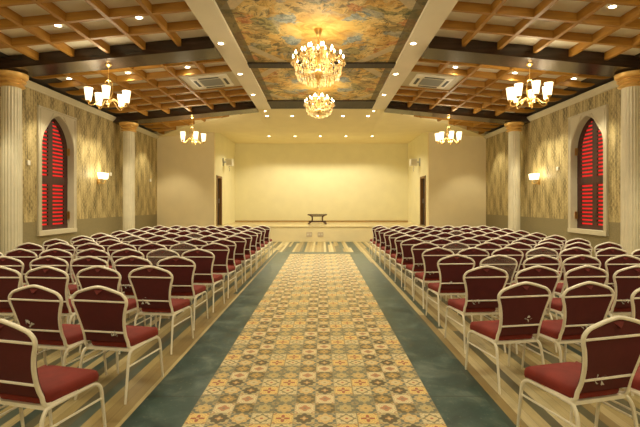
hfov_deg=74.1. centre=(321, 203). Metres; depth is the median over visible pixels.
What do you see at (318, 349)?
floor
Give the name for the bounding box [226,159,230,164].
grille
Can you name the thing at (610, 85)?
crown molding
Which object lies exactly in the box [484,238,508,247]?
banquet chair
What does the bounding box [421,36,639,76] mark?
ceiling beam
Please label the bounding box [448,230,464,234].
banquet chair
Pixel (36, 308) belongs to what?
banquet chair
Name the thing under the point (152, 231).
banquet chair
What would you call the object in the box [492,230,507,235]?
banquet chair
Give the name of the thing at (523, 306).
banquet chair
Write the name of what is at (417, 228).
banquet chair
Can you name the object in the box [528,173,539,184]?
wall sconce
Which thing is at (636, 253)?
banquet chair
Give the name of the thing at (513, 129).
column
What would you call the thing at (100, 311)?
banquet chair
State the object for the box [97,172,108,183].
wall sconce
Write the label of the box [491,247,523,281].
banquet chair
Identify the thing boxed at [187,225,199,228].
banquet chair
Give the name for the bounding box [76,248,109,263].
banquet chair
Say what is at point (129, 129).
column
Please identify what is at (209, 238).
banquet chair
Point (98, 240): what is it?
banquet chair
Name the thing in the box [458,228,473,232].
banquet chair
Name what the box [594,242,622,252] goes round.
banquet chair
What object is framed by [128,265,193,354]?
banquet chair
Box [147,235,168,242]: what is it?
banquet chair
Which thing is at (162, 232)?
banquet chair
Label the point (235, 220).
baseboard
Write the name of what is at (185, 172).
wall
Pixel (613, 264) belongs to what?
banquet chair
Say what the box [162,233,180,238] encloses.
banquet chair
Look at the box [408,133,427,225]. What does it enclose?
wall
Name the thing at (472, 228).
banquet chair
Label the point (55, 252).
banquet chair
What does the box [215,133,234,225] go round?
wall
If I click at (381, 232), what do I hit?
banquet chair
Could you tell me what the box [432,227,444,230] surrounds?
banquet chair
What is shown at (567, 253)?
banquet chair
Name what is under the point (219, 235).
banquet chair
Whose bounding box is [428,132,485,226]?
wall
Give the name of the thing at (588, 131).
window
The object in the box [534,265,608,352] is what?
banquet chair
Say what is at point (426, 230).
banquet chair
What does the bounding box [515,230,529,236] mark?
banquet chair
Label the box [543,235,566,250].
banquet chair
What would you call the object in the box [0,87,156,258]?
wall
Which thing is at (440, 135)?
chandelier
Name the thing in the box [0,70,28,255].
column
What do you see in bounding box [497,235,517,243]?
banquet chair
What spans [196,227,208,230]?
banquet chair
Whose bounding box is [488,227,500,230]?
banquet chair
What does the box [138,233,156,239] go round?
banquet chair
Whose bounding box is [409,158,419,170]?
wall speaker
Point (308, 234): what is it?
socket plate
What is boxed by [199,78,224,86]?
grille
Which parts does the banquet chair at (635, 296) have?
backrest, frame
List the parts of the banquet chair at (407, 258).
seat, backrest, frame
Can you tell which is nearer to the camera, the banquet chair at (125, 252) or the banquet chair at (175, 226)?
the banquet chair at (125, 252)
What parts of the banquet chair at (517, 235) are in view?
backrest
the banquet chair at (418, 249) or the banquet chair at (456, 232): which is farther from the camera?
the banquet chair at (456, 232)
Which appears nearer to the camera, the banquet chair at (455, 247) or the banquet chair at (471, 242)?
the banquet chair at (455, 247)
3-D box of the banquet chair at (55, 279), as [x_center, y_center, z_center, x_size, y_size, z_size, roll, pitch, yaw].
[-2.796,1.093,4.620,0.493,0.918,0.579,0,0,6]
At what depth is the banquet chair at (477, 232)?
10.22 m
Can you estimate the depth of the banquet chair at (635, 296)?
3.42 m
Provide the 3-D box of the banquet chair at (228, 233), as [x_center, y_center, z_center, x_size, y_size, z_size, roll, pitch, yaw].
[-2.263,1.093,10.428,0.493,0.918,0.579,0,0,3]
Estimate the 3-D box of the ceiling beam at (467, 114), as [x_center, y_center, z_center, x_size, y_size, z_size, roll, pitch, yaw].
[4.435,-3.013,14.000,4.630,0.751,0.600,0,0,0]
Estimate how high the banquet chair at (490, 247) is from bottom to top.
0.918 m
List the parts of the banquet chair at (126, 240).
backrest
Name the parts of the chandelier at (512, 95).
lamp shade, lamp shade, arm, lamp shade, arm, lamp shade, lamp shade, arm, lamp shade, lamp shade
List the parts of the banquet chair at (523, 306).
leg, leg, seat, seat frame, leg, frame, rail, backrest, rail, leg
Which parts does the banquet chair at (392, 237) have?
backrest, frame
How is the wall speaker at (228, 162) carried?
attached to the wall at (224, 147)
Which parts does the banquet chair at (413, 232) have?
backrest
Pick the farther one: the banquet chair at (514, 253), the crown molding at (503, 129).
the crown molding at (503, 129)
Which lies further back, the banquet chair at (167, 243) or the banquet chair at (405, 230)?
the banquet chair at (405, 230)
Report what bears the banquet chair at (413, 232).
on the floor
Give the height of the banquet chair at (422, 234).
0.918 m
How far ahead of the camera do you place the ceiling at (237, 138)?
19.94 m
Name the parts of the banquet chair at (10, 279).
seat, backrest, frame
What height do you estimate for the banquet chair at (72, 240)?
0.918 m
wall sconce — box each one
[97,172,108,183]
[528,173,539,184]
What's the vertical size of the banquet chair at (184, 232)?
0.918 m
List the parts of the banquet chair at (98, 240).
backrest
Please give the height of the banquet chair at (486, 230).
0.918 m
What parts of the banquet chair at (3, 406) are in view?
leg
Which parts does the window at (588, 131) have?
shutter frame, pane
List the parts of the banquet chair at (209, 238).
backrest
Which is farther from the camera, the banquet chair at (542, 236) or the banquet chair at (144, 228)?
the banquet chair at (144, 228)
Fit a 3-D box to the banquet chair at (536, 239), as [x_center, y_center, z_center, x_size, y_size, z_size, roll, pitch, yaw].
[4.289,1.093,8.988,0.493,0.918,0.579,0,0,-2]
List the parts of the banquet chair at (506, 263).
frame, backrest, rail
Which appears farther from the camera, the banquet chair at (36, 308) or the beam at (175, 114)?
the beam at (175, 114)
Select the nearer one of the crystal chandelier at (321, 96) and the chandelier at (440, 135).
the crystal chandelier at (321, 96)
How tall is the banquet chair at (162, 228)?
0.918 m
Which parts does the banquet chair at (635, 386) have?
leg, seat frame, seat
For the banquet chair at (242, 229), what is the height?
0.918 m
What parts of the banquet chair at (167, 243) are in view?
frame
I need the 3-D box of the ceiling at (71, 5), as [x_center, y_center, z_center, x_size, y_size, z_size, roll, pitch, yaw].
[-4.585,-3.149,6.250,4.930,0.581,22.500,0,0,0]
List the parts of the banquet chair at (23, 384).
rail, rail, backrest, frame, leg, seat, leg, seat frame, leg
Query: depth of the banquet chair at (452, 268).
5.39 m
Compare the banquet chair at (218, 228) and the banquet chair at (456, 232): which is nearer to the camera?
the banquet chair at (456, 232)
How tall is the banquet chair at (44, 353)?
0.918 m
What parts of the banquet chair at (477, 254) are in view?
backrest, frame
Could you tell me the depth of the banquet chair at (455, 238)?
8.67 m
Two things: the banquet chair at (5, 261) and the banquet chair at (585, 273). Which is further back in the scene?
the banquet chair at (5, 261)
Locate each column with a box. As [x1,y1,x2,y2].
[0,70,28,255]
[119,122,138,230]
[504,122,523,230]
[614,70,639,254]
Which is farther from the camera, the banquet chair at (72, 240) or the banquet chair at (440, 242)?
the banquet chair at (72, 240)
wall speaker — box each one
[223,158,233,170]
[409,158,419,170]
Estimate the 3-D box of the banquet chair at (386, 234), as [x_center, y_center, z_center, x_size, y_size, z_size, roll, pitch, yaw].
[1.731,1.093,10.523,0.492,0.918,0.579,0,0,-3]
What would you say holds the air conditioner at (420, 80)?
attached to the ceiling panel at (411, 75)
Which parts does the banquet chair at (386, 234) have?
backrest, frame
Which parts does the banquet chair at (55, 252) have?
backrest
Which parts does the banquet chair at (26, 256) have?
frame, rail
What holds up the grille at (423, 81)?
attached to the air conditioner at (420, 80)
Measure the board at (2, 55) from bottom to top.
0.082 m
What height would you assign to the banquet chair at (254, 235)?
0.918 m
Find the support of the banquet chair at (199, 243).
on the floor
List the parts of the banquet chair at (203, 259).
rail, backrest, frame, seat, seat frame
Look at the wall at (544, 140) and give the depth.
12.72 m
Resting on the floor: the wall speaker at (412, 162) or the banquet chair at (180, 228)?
the banquet chair at (180, 228)
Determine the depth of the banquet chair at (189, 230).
10.94 m
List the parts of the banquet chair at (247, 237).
frame, backrest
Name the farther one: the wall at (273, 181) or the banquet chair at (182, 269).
the wall at (273, 181)
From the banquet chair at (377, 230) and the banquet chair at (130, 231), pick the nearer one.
the banquet chair at (130, 231)
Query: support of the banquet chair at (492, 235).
on the floor
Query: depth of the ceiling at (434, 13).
9.31 m
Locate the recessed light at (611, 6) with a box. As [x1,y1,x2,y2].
[607,4,617,8]
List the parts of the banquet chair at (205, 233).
backrest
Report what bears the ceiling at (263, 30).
attached to the ceiling at (434, 13)
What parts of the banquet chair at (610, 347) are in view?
leg, leg, seat, seat frame, leg, frame, backrest, rail, rail, leg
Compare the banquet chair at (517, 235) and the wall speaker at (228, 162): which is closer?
the banquet chair at (517, 235)
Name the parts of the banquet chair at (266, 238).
backrest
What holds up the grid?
attached to the ceiling at (71, 5)
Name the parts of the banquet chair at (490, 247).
frame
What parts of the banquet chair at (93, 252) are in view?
backrest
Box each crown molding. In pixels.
[25,80,115,120]
[136,126,158,138]
[484,126,506,138]
[527,80,617,120]
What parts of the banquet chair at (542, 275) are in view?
backrest, frame, rail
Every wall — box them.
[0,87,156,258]
[157,132,214,226]
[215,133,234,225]
[235,144,407,219]
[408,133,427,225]
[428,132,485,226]
[486,87,620,258]
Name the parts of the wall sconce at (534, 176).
lamp shade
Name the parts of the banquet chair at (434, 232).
backrest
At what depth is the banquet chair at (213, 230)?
10.98 m
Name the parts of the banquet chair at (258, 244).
frame, backrest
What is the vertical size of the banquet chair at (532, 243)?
0.918 m
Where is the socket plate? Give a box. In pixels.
[306,232,311,236]
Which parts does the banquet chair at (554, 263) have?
backrest, frame, rail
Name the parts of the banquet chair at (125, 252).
backrest, frame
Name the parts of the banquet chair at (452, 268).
leg, leg, seat frame, seat, frame, backrest, rail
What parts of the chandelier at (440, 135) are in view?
lamp shade, lamp shade, lamp shade, lamp shade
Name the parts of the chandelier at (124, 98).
lamp shade, arm, lamp shade, lamp shade, arm, lamp shade, lamp shade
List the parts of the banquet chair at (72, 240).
backrest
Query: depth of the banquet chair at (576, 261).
5.33 m
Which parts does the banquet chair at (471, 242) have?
frame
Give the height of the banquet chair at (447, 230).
0.918 m
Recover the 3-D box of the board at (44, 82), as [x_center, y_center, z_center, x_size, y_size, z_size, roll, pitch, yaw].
[-6.475,-2.898,11.350,0.550,0.082,4.700,0,0,0]
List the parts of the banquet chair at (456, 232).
backrest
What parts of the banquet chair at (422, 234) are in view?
backrest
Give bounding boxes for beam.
[0,36,221,76]
[113,101,258,124]
[384,101,529,124]
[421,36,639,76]
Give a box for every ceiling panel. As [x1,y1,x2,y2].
[179,72,241,89]
[401,72,463,89]
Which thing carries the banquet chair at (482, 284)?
on the floor
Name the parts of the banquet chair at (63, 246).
backrest, frame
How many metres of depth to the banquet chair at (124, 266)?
5.22 m
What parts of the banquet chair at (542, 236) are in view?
backrest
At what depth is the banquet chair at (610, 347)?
2.47 m
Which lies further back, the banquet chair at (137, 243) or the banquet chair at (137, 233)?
the banquet chair at (137, 233)
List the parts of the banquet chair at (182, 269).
rail, backrest, frame, seat, seat frame, leg, leg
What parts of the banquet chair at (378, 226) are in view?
backrest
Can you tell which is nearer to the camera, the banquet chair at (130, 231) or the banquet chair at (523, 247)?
the banquet chair at (523, 247)
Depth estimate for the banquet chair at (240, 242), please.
8.55 m
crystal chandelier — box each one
[290,28,345,88]
[303,85,334,118]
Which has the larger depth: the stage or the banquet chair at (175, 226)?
the stage
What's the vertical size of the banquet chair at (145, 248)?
0.918 m
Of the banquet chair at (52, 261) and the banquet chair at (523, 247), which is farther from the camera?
the banquet chair at (523, 247)
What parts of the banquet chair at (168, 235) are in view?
backrest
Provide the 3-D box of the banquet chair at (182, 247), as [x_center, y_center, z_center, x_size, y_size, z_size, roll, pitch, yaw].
[-2.258,1.093,7.258,0.493,0.918,0.579,0,0,3]
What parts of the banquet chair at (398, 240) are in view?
seat, backrest, frame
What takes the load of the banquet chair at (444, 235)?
on the floor
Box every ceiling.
[0,0,251,132]
[156,109,486,136]
[185,0,457,108]
[215,0,427,61]
[221,133,421,143]
[251,68,391,99]
[391,0,639,132]
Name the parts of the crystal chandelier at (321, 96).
stem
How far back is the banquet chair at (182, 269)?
5.22 m
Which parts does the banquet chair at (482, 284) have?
leg, leg, seat, seat frame, rail, frame, backrest, rail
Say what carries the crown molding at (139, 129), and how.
attached to the wall at (99, 139)
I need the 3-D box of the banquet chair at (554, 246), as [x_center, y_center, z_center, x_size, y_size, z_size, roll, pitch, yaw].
[3.788,1.093,7.376,0.493,0.918,0.579,0,0,-2]
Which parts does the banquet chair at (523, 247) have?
frame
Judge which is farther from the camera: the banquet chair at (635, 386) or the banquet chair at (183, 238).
the banquet chair at (183, 238)
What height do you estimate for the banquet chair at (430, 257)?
0.918 m
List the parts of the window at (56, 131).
pane, shutter frame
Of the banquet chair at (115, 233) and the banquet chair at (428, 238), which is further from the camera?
the banquet chair at (115, 233)
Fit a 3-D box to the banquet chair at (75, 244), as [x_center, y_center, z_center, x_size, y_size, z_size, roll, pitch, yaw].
[-4.328,1.093,8.021,0.493,0.918,0.579,0,0,0]
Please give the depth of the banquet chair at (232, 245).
7.74 m
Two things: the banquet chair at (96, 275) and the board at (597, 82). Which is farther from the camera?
the board at (597, 82)
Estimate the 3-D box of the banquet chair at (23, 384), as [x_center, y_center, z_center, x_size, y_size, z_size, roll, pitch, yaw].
[-1.722,1.093,2.611,0.493,0.918,0.579,0,0,14]
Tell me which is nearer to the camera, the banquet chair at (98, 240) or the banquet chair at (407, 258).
the banquet chair at (407, 258)
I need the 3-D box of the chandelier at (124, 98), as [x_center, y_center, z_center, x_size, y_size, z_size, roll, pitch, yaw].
[-4.339,-2.427,8.704,0.832,0.898,0.854,0,0,0]
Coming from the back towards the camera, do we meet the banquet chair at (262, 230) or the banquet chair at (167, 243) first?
the banquet chair at (262, 230)
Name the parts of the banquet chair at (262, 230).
backrest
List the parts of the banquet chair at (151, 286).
rail, backrest, rail, frame, seat frame, seat, leg, leg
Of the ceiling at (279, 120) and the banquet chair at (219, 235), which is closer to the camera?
the banquet chair at (219, 235)
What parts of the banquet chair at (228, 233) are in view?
backrest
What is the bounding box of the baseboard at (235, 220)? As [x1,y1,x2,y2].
[235,220,407,221]
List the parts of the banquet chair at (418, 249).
seat, frame, backrest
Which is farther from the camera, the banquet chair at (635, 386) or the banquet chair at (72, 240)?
the banquet chair at (72, 240)
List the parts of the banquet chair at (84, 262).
backrest, rail, frame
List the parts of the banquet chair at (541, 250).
frame, backrest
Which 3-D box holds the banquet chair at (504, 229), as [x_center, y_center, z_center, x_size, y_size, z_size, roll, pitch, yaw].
[4.799,1.093,11.321,0.493,0.918,0.579,0,0,-1]
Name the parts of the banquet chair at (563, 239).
backrest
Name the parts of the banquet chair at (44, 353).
leg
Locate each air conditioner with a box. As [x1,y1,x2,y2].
[188,74,233,88]
[409,74,454,88]
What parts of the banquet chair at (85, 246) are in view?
backrest, frame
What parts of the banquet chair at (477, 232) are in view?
backrest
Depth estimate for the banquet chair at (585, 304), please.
3.52 m
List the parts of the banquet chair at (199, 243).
frame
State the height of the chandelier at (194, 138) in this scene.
0.898 m
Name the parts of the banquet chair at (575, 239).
backrest, frame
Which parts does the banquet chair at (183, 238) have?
backrest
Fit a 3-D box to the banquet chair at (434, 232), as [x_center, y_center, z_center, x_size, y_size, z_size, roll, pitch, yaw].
[2.749,1.093,10.527,0.492,0.918,0.579,0,0,-2]
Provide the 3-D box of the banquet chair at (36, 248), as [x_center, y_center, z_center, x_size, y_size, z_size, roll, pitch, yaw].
[-4.814,1.093,7.256,0.492,0.918,0.579,0,0,2]
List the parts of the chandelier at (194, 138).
lamp shade, lamp shade, lamp shade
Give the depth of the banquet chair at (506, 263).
5.33 m
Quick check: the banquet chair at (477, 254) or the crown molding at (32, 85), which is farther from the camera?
the crown molding at (32, 85)
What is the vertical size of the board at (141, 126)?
0.082 m
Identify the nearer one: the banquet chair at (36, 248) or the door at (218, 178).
the banquet chair at (36, 248)
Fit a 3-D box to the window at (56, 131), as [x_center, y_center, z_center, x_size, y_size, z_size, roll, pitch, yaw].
[-6.847,-0.795,10.830,0.326,3.110,1.560,0,0,0]
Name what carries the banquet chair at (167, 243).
on the floor
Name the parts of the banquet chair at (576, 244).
backrest, frame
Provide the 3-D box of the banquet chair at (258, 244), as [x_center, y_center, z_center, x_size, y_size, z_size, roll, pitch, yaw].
[-1.767,1.093,11.225,0.493,0.918,0.579,0,0,3]
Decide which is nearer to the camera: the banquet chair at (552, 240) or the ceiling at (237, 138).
the banquet chair at (552, 240)
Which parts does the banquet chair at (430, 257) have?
leg, seat frame, seat, frame, backrest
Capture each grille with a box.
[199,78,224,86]
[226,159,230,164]
[412,159,416,164]
[418,78,443,86]
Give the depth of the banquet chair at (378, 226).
12.70 m
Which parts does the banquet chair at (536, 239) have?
backrest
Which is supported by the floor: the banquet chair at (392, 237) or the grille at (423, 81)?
the banquet chair at (392, 237)
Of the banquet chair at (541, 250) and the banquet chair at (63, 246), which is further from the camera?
the banquet chair at (63, 246)
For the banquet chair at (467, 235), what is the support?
on the floor
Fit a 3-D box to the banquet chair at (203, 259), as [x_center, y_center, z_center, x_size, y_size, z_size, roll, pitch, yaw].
[-1.750,1.093,6.322,0.493,0.918,0.579,0,0,4]
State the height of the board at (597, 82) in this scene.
0.082 m
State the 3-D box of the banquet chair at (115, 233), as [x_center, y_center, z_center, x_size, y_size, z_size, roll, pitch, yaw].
[-4.815,1.093,10.418,0.493,0.918,0.579,0,0,0]
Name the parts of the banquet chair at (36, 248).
frame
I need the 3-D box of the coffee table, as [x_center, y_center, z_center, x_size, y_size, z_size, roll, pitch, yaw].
[-0.190,0.698,19.450,0.881,0.490,0.504,0,0,0]
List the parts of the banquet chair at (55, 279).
rail, backrest, frame, seat, seat frame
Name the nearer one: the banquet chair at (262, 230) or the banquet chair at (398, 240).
the banquet chair at (398, 240)
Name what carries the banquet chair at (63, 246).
on the floor
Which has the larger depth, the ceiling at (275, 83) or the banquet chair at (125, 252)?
the ceiling at (275, 83)
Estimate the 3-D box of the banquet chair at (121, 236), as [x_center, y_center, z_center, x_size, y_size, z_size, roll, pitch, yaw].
[-4.332,1.093,9.631,0.492,0.918,0.579,0,0,0]
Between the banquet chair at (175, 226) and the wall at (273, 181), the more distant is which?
the wall at (273, 181)
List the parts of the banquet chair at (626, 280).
seat frame, seat, backrest, rail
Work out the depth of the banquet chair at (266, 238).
12.68 m
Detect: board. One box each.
[0,52,8,57]
[29,77,129,114]
[139,124,157,131]
[485,124,503,131]
[513,77,613,114]
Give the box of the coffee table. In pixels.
[308,214,326,223]
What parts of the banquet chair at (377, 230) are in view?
backrest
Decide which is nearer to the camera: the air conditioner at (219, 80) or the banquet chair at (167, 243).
the banquet chair at (167, 243)
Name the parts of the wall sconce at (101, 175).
lamp shade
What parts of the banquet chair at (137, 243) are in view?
frame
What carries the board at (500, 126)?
attached to the ceiling at (560, 5)
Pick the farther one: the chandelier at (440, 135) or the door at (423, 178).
the door at (423, 178)
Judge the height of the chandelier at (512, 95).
0.886 m
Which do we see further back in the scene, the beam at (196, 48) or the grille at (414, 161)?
the grille at (414, 161)
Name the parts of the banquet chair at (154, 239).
backrest, frame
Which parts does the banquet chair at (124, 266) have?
rail, frame, backrest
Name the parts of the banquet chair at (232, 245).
frame, backrest, seat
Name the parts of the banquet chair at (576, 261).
seat, backrest, rail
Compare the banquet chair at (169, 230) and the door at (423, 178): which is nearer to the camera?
the banquet chair at (169, 230)
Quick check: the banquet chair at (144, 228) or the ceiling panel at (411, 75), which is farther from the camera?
the banquet chair at (144, 228)
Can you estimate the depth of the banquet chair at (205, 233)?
10.12 m
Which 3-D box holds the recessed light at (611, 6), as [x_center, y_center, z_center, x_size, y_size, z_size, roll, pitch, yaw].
[4.560,-3.094,6.640,0.149,0.026,0.150,0,0,9]
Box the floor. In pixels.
[0,242,639,426]
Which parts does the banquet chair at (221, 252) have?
backrest, frame, seat frame, seat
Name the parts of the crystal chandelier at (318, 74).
stem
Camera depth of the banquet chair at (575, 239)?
7.89 m
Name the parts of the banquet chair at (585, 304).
leg, seat frame, seat, leg, leg, frame, rail, backrest, rail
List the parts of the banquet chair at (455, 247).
backrest, frame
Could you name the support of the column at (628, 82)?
on the floor
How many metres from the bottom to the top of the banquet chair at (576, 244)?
0.918 m
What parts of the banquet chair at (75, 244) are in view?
backrest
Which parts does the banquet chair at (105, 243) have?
frame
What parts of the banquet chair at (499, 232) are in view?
backrest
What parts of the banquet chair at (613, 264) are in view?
frame, backrest, rail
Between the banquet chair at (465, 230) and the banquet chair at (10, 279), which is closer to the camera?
the banquet chair at (10, 279)
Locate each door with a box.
[216,175,221,225]
[420,176,425,225]
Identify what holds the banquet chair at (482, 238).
on the floor
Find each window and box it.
[37,105,76,235]
[568,104,608,235]
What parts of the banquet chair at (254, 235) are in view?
frame, backrest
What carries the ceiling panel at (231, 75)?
attached to the ceiling at (71, 5)
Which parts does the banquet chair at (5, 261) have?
backrest, rail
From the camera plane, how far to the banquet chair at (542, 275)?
4.39 m
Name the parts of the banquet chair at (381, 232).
backrest, frame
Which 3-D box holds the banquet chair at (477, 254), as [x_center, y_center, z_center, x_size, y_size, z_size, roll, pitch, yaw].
[2.222,1.093,6.504,0.492,0.918,0.579,0,0,-2]
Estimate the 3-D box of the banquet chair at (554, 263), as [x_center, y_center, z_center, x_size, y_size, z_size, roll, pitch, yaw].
[2.754,1.093,5.589,0.493,0.918,0.579,0,0,-3]
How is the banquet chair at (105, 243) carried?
on the floor
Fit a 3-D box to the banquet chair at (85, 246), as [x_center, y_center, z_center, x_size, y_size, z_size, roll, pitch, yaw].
[-3.782,1.093,7.214,0.492,0.918,0.579,0,0,2]
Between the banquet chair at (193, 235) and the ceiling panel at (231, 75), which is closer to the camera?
the banquet chair at (193, 235)
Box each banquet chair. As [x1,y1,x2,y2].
[0,256,26,286]
[0,266,21,323]
[0,319,106,426]
[0,405,24,426]
[4,248,37,284]
[8,284,106,374]
[15,242,43,257]
[25,266,78,354]
[29,256,77,323]
[38,344,46,364]
[39,248,75,283]
[42,239,68,250]
[46,242,75,273]
[70,235,93,258]
[70,256,129,323]
[71,285,163,404]
[72,239,97,256]
[76,243,111,268]
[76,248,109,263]
[76,265,145,353]
[91,233,109,241]
[96,235,119,242]
[98,239,122,265]
[107,243,136,269]
[110,230,129,236]
[111,248,143,298]
[113,256,169,326]
[115,233,134,240]
[121,235,143,243]
[125,229,140,233]
[128,239,151,250]
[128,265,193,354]
[132,231,148,235]
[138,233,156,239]
[138,243,166,258]
[139,227,153,230]
[146,229,161,233]
[146,248,191,303]
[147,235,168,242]
[153,230,169,235]
[156,239,179,248]
[156,256,207,330]
[159,227,171,230]
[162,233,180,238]
[166,229,180,232]
[169,225,181,228]
[169,242,207,297]
[173,235,193,242]
[175,230,191,235]
[177,227,189,230]
[181,248,224,311]
[184,239,207,248]
[185,233,203,238]
[186,229,200,232]
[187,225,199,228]
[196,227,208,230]
[197,231,212,235]
[199,235,227,275]
[200,243,236,297]
[206,228,221,232]
[210,233,227,238]
[211,239,242,288]
[214,227,227,230]
[219,230,235,236]
[223,236,251,280]
[225,228,241,263]
[231,233,255,273]
[233,227,246,231]
[239,230,261,266]
[244,229,264,263]
[250,227,268,259]
[255,225,272,255]
[369,225,384,253]
[372,227,390,257]
[375,228,392,262]
[380,230,402,267]
[384,232,408,272]
[389,235,416,274]
[394,228,412,260]
[395,238,424,286]
[404,242,438,295]
[405,230,420,267]
[413,227,425,230]
[413,232,430,238]
[413,235,440,274]
[413,247,453,308]
[420,228,432,232]
[426,254,474,326]
[427,230,443,234]
[430,238,452,246]
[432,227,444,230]
[435,232,453,238]
[439,228,454,232]
[442,242,469,295]
[444,265,508,353]
[445,247,489,300]
[446,235,465,241]
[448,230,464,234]
[457,238,480,246]
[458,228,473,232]
[460,232,477,237]
[464,254,517,320]
[465,281,551,394]
[468,227,481,230]
[470,230,485,234]
[472,235,491,242]
[475,242,501,256]
[480,228,493,232]
[483,232,500,238]
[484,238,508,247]
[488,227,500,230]
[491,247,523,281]
[491,265,559,353]
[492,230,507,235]
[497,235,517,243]
[501,228,514,232]
[505,232,522,238]
[505,242,532,270]
[511,255,560,319]
[512,238,536,247]
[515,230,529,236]
[516,315,639,426]
[519,235,541,243]
[521,281,614,368]
[525,247,557,296]
[528,232,546,239]
[533,242,561,258]
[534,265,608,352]
[538,238,563,282]
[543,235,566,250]
[554,254,600,296]
[558,242,592,282]
[558,247,591,297]
[559,238,590,259]
[581,288,639,395]
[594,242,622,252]
[594,363,639,426]
[595,247,627,269]
[605,254,639,318]
[608,265,639,316]
[631,249,639,257]
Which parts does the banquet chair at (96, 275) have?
rail, backrest, frame, seat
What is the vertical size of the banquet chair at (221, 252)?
0.918 m
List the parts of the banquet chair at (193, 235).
backrest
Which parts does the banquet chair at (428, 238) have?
backrest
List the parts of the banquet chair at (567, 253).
backrest, frame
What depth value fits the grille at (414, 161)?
18.92 m
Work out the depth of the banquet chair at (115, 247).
6.96 m
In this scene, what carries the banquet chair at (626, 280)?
on the floor
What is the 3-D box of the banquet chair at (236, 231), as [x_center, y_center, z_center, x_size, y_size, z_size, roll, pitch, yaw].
[-2.279,1.093,11.243,0.493,0.918,0.579,0,0,3]
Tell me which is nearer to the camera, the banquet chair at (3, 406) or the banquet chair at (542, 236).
the banquet chair at (3, 406)
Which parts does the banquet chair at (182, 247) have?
backrest, frame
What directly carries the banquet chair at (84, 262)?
on the floor
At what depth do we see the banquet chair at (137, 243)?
7.75 m
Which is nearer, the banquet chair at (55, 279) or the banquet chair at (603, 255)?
the banquet chair at (55, 279)
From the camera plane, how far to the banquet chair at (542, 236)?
9.47 m
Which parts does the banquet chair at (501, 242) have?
frame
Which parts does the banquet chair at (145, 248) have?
frame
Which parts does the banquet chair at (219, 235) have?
backrest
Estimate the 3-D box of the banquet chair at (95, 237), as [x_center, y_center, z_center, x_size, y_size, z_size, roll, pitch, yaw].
[-4.849,1.093,9.601,0.492,0.918,0.579,0,0,1]
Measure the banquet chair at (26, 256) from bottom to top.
0.918 m
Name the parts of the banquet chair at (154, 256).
rail, backrest, frame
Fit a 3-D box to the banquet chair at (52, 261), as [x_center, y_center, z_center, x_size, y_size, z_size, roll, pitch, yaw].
[-3.351,1.093,5.487,0.492,0.918,0.579,0,0,1]
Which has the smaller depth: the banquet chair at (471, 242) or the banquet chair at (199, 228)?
the banquet chair at (471, 242)
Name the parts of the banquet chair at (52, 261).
rail, backrest, frame, seat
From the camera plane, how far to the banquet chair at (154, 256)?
6.06 m
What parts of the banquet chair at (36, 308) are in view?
rail, backrest, rail, frame, seat, leg, seat frame, leg, leg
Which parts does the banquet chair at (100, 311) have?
leg, rail, backrest, rail, frame, leg, seat frame, seat, leg, leg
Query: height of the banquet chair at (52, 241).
0.918 m
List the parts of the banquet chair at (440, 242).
frame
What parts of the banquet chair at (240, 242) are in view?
backrest, frame, seat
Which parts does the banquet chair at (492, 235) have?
backrest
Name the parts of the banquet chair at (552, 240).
backrest, frame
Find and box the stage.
[216,222,425,241]
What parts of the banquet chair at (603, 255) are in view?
frame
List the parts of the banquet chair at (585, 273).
seat frame, seat, frame, backrest, rail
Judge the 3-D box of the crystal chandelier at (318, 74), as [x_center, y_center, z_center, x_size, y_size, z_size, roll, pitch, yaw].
[-0.060,-2.680,7.796,1.000,1.060,1.004,0,0,0]
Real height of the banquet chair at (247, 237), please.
0.918 m

